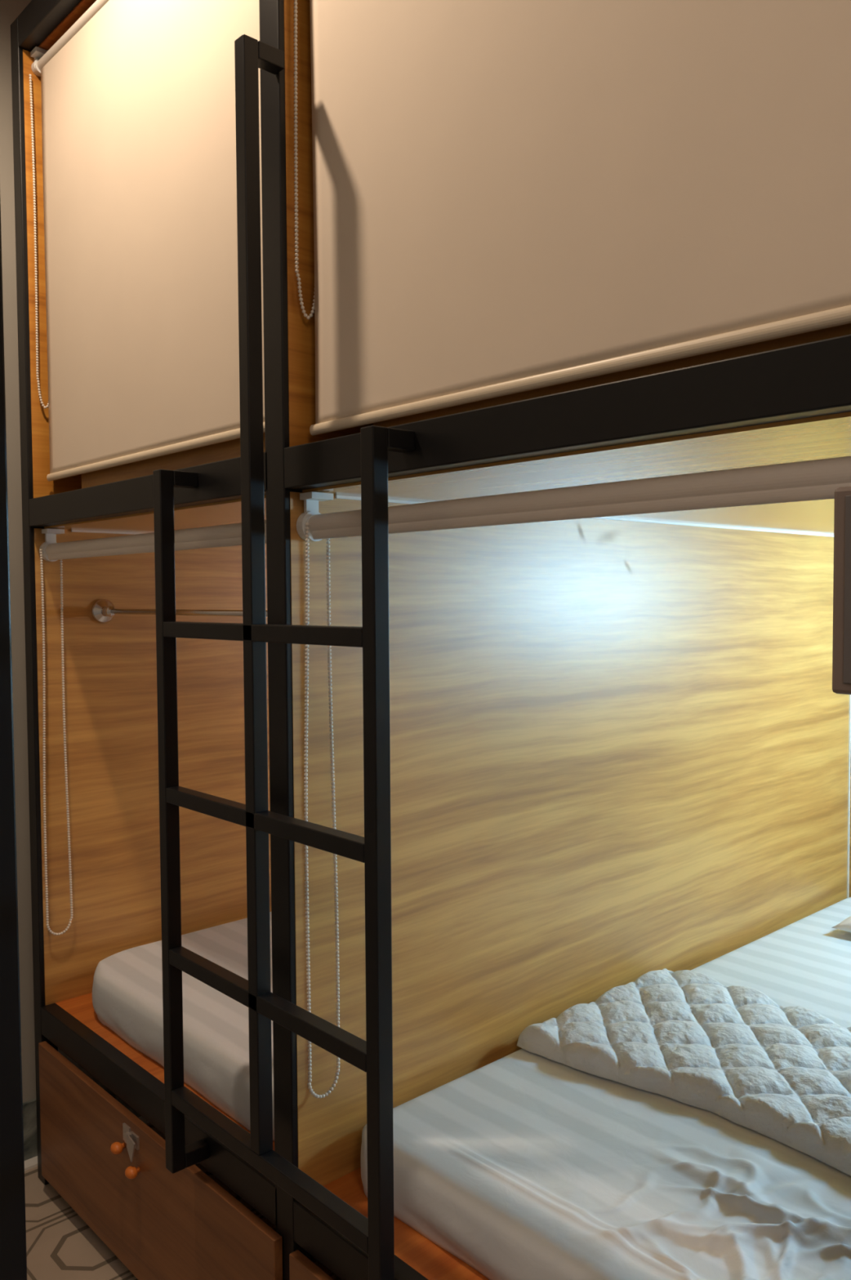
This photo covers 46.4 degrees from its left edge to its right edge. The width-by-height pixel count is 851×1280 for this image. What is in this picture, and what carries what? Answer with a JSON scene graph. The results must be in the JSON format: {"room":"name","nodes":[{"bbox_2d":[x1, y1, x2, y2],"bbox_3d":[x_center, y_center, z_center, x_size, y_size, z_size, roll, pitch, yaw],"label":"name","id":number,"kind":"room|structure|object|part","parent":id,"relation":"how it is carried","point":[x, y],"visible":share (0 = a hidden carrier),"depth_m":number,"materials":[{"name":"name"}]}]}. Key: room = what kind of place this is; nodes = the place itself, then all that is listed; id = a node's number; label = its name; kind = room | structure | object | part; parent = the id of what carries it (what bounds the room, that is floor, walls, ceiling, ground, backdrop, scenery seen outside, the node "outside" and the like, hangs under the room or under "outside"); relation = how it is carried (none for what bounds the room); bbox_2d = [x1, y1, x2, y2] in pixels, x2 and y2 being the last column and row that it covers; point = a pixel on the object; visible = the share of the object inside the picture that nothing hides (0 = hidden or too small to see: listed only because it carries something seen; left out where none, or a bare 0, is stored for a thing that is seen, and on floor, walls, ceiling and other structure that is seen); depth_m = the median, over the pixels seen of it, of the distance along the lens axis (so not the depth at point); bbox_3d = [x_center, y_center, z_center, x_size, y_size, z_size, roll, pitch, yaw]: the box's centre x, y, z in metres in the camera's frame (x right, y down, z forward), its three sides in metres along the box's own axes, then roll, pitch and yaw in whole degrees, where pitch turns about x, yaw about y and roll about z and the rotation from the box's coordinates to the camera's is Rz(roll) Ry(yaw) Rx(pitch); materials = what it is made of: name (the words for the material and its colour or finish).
{"room":"dormitory","nodes":[
{"label":"dormitory","id":0,"kind":"room"},
{"bbox_2d":[0,0,94,1102],"bbox_3d":[-0.968,-0.211,2.565,4.050,3.050,0.100,-3,3,-42],"label":"wall","id":1,"kind":"structure","parent":0,"point":[10,10],"depth_m":2.46,"materials":[{"name":"paint"}]},
{"bbox_2d":[22,1078,141,1160],"bbox_3d":[-0.921,1.239,2.588,3.850,0.150,0.010,-3,3,-42],"label":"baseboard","id":2,"kind":"structure","parent":1,"relation":"attached to","point":[29,1108],"depth_m":2.51,"materials":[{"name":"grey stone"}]},
{"bbox_2d":[24,1116,148,1171],"bbox_3d":[-0.906,1.312,2.574,3.850,0.006,0.035,-3,3,-42],"label":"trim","id":3,"kind":"structure","parent":1,"relation":"attached to","point":[30,1163],"depth_m":2.50,"materials":[{"name":"white"}]},
{"bbox_2d":[24,1122,340,1279],"bbox_3d":[0.781,1.409,0.735,4.050,0.050,5.150,-3,3,-42],"label":"floor","id":4,"kind":"structure","parent":0,"point":[60,1245],"depth_m":2.19,"materials":[{"name":"tile"}]},
{"bbox_2d":[0,198,26,1279],"bbox_3d":[-0.574,-0.157,1.270,0.060,3.050,0.064,-3,3,-42],"label":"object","id":5,"kind":"object","parent":4,"relation":"on","point":[13,1258],"visible":1,"depth_m":1.28,"materials":[{"name":"black paint"}]},
{"bbox_2d":[10,0,850,1279],"bbox_3d":[0.487,-0.181,2.245,2.054,3.000,2.146,-3,3,-42],"label":"bunk bed","id":6,"kind":"object","parent":4,"relation":"on","point":[620,745],"visible":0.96,"depth_m":2.02,"materials":[{"name":"black paint"}]},
{"bbox_3d":[-0.931,-0.058,2.376,0.040,2.760,0.045,-3,3,-42],"label":"post","id":7,"kind":"part","parent":6,"relation":"part of","materials":[{"name":"black metal"}]},
{"bbox_3d":[-0.204,-0.858,2.995,1.979,1.085,0.022,-3,3,-42],"label":"panel","id":8,"kind":"part","parent":6,"relation":"part of","materials":[{"name":"laminate"}]},
{"bbox_3d":[0.148,-1.395,2.601,1.954,0.018,1.005,-3,3,-42],"label":"panel","id":9,"kind":"part","parent":6,"relation":"part of","materials":[{"name":"laminate"}]},
{"bbox_3d":[-0.159,-0.296,3.039,1.889,0.005,0.004,-3,3,-42],"label":"corner trim","id":10,"kind":"part","parent":6,"relation":"part of","materials":[{"name":"white"}]},
{"bbox_3d":[-0.626,1.034,2.022,0.028,0.022,0.030,-3,3,-42],"label":"knob","id":11,"kind":"part","parent":6,"relation":"part of","materials":[{"name":"orange wood"}]},
{"bbox_3d":[-0.583,1.058,1.975,0.028,0.022,0.030,-3,3,-42],"label":"knob","id":12,"kind":"part","parent":6,"relation":"part of","materials":[{"name":"orange wood"}]},
{"bbox_2d":[28,0,264,481],"bbox_3d":[-0.564,-0.856,1.970,0.050,0.990,1.001,-3,3,-42],"label":"roller blind","id":13,"kind":"object","parent":6,"relation":"attached to","point":[139,120],"visible":0.92,"depth_m":1.96,"materials":[{"name":"beige fabric"}]},
{"bbox_3d":[-0.892,-0.927,2.324,0.049,0.766,0.009,-2,3,-30],"label":"bead chain","id":14,"kind":"part","parent":13,"relation":"part of","materials":[{"name":"white plastic"}]},
{"bbox_2d":[39,520,266,935],"bbox_3d":[-0.558,0.238,2.016,0.065,0.974,1.001,-3,3,-42],"label":"roller blind","id":15,"kind":"object","parent":6,"relation":"attached to","point":[227,535],"visible":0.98,"depth_m":2.17,"materials":[{"name":"beige fabric"}]},
{"bbox_3d":[-0.883,0.248,2.372,0.065,0.928,0.010,-3,3,-42],"label":"bead chain","id":16,"kind":"part","parent":15,"relation":"part of","materials":[{"name":"white plastic"}]},
{"bbox_3d":[-0.197,0.275,3.044,1.979,1.146,0.022,-3,3,-42],"label":"panel","id":17,"kind":"part","parent":6,"relation":"part of","materials":[{"name":"laminate"}]},
{"bbox_3d":[0.155,-0.293,2.649,1.955,0.018,1.005,-3,3,-42],"label":"deck panel","id":18,"kind":"part","parent":6,"relation":"part of","materials":[{"name":"laminate"}]},
{"bbox_3d":[-0.572,0.929,2.030,0.035,0.068,1.005,-3,3,-42],"label":"bed rail","id":19,"kind":"part","parent":6,"relation":"part of","materials":[{"name":"black paint"}]},
{"bbox_3d":[-0.576,1.131,2.005,0.017,0.322,0.993,-3,3,-42],"label":"drawer","id":20,"kind":"part","parent":6,"relation":"part of","materials":[{"name":"laminate"}]},
{"bbox_2d":[91,599,266,623],"bbox_3d":[-0.461,-0.058,2.094,0.060,0.060,1.004,-3,3,-42],"label":"rail","id":21,"kind":"object","parent":6,"relation":"attached to","point":[103,611],"visible":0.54,"depth_m":2.33,"materials":[{"name":"silver metal"}]},
{"bbox_3d":[-0.461,-0.058,2.094,0.013,0.013,0.964,-3,3,-42],"label":"rod","id":22,"kind":"part","parent":21,"relation":"part of","materials":[{"name":"silver metal"}]},
{"bbox_2d":[92,911,274,1141],"bbox_3d":[0.170,0.806,2.694,1.926,0.110,0.962,-3,3,-42],"label":"mattress","id":23,"kind":"object","parent":6,"relation":"on","point":[127,985],"visible":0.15,"depth_m":2.14,"materials":[{"name":"white fabric"}]},
{"bbox_2d":[152,33,414,1279],"bbox_3d":[-0.242,0.026,1.543,0.074,1.857,0.601,-3,3,-42],"label":"ladder","id":24,"kind":"object","parent":6,"relation":"attached to","point":[374,1235],"visible":1,"depth_m":1.50,"materials":[{"name":"black metal"}]},
{"bbox_3d":[-0.263,-0.049,1.528,0.026,1.705,0.026,-3,3,-42],"label":"handrail","id":25,"kind":"part","parent":24,"relation":"part of","materials":[{"name":"black metal"}]},
{"bbox_3d":[-0.225,-0.149,1.600,0.040,3.000,0.053,-3,3,-42],"label":"post","id":26,"kind":"part","parent":6,"relation":"part of","materials":[{"name":"black metal"}]},
{"bbox_3d":[0.114,1.160,1.252,0.017,0.322,0.966,-3,3,-42],"label":"drawer","id":27,"kind":"part","parent":6,"relation":"part of","materials":[{"name":"laminate"}]},
{"bbox_3d":[0.505,-0.829,2.221,1.979,1.085,0.022,-3,3,-42],"label":"panel","id":28,"kind":"part","parent":6,"relation":"part of","materials":[{"name":"laminate"}]},
{"bbox_3d":[0.137,0.958,1.256,0.035,0.068,1.005,-3,3,-42],"label":"bed rail","id":29,"kind":"part","parent":6,"relation":"part of","materials":[{"name":"black metal"}]},
{"bbox_3d":[0.512,0.304,2.270,1.979,1.146,0.022,-3,3,-42],"label":"panel","id":30,"kind":"part","parent":6,"relation":"part of","materials":[{"name":"laminate"}]},
{"bbox_2d":[293,0,850,435],"bbox_3d":[0.145,-0.816,1.196,0.052,1.012,1.001,-3,3,-42],"label":"roller blind","id":31,"kind":"object","parent":6,"relation":"attached to","point":[510,197],"visible":1,"depth_m":1.19,"materials":[{"name":"beige fabric"}]},
{"bbox_3d":[-0.184,-0.892,1.550,0.051,0.777,0.009,-2,3,-30],"label":"bead chain","id":32,"kind":"part","parent":31,"relation":"part of","materials":[{"name":"white plastic"}]},
{"bbox_2d":[296,455,850,1098],"bbox_3d":[0.155,0.271,1.246,0.064,0.981,1.001,-3,3,-42],"label":"roller blind","id":33,"kind":"object","parent":6,"relation":"attached to","point":[814,479],"visible":0.88,"depth_m":1.18,"materials":[{"name":"beige fabric"}]},
{"bbox_3d":[-0.169,0.280,1.601,0.064,0.935,0.010,-3,3,-42],"label":"bead chain","id":34,"kind":"part","parent":33,"relation":"part of","materials":[{"name":"white plastic"}]},
{"bbox_3d":[0.864,-0.264,1.875,1.955,0.018,1.005,-3,3,-42],"label":"deck panel","id":35,"kind":"part","parent":6,"relation":"part of","materials":[{"name":"laminate"}]},
{"bbox_3d":[0.550,-0.267,2.266,1.889,0.005,0.004,-3,3,-42],"label":"corner trim","id":36,"kind":"part","parent":6,"relation":"part of","materials":[{"name":"white"}]},
{"bbox_2d":[360,897,850,1279],"bbox_3d":[0.878,0.825,1.943,1.895,0.128,0.952,-3,3,-42],"label":"mattress","id":37,"kind":"object","parent":6,"relation":"on","point":[523,1165],"visible":0.59,"depth_m":1.51,"materials":[{"name":"white fabric"}]},
{"bbox_2d":[516,968,850,1176],"bbox_3d":[0.677,0.759,1.760,0.517,0.065,0.937,-3,3,-42],"label":"quilt","id":38,"kind":"object","parent":37,"relation":"on","point":[780,1073],"visible":1,"depth_m":1.82,"materials":[{"name":"fabric"}]},
{"bbox_2d":[831,915,850,932],"bbox_3d":[1.397,0.707,2.419,0.380,0.096,0.660,-3,3,-42],"label":"pillow","id":39,"kind":"object","parent":37,"relation":"on","point":[845,925],"visible":1,"depth_m":2.52,"materials":[{"name":"fabric"}]},
{"bbox_2d":[831,486,850,694],"bbox_3d":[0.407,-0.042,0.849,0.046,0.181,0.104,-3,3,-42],"label":"television","id":40,"kind":"object","parent":6,"relation":"attached to","point":[841,649],"visible":1,"depth_m":0.86,"materials":[{"name":"brown"}]},
{"bbox_3d":[0.391,-0.043,0.834,0.002,0.163,0.080,-3,3,-42],"label":"plate","id":41,"kind":"part","parent":40,"relation":"part of","materials":[{"name":"brown"}]},
{"bbox_3d":[1.249,0.266,2.926,0.005,1.137,0.004,-3,3,-42],"label":"corner trim","id":42,"kind":"part","parent":6,"relation":"part of","materials":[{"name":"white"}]},
{"bbox_3d":[1.592,-0.232,2.543,0.018,2.460,1.005,-3,3,-42],"label":"panel","id":43,"kind":"part","parent":6,"relation":"part of","materials":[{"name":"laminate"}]}
]}

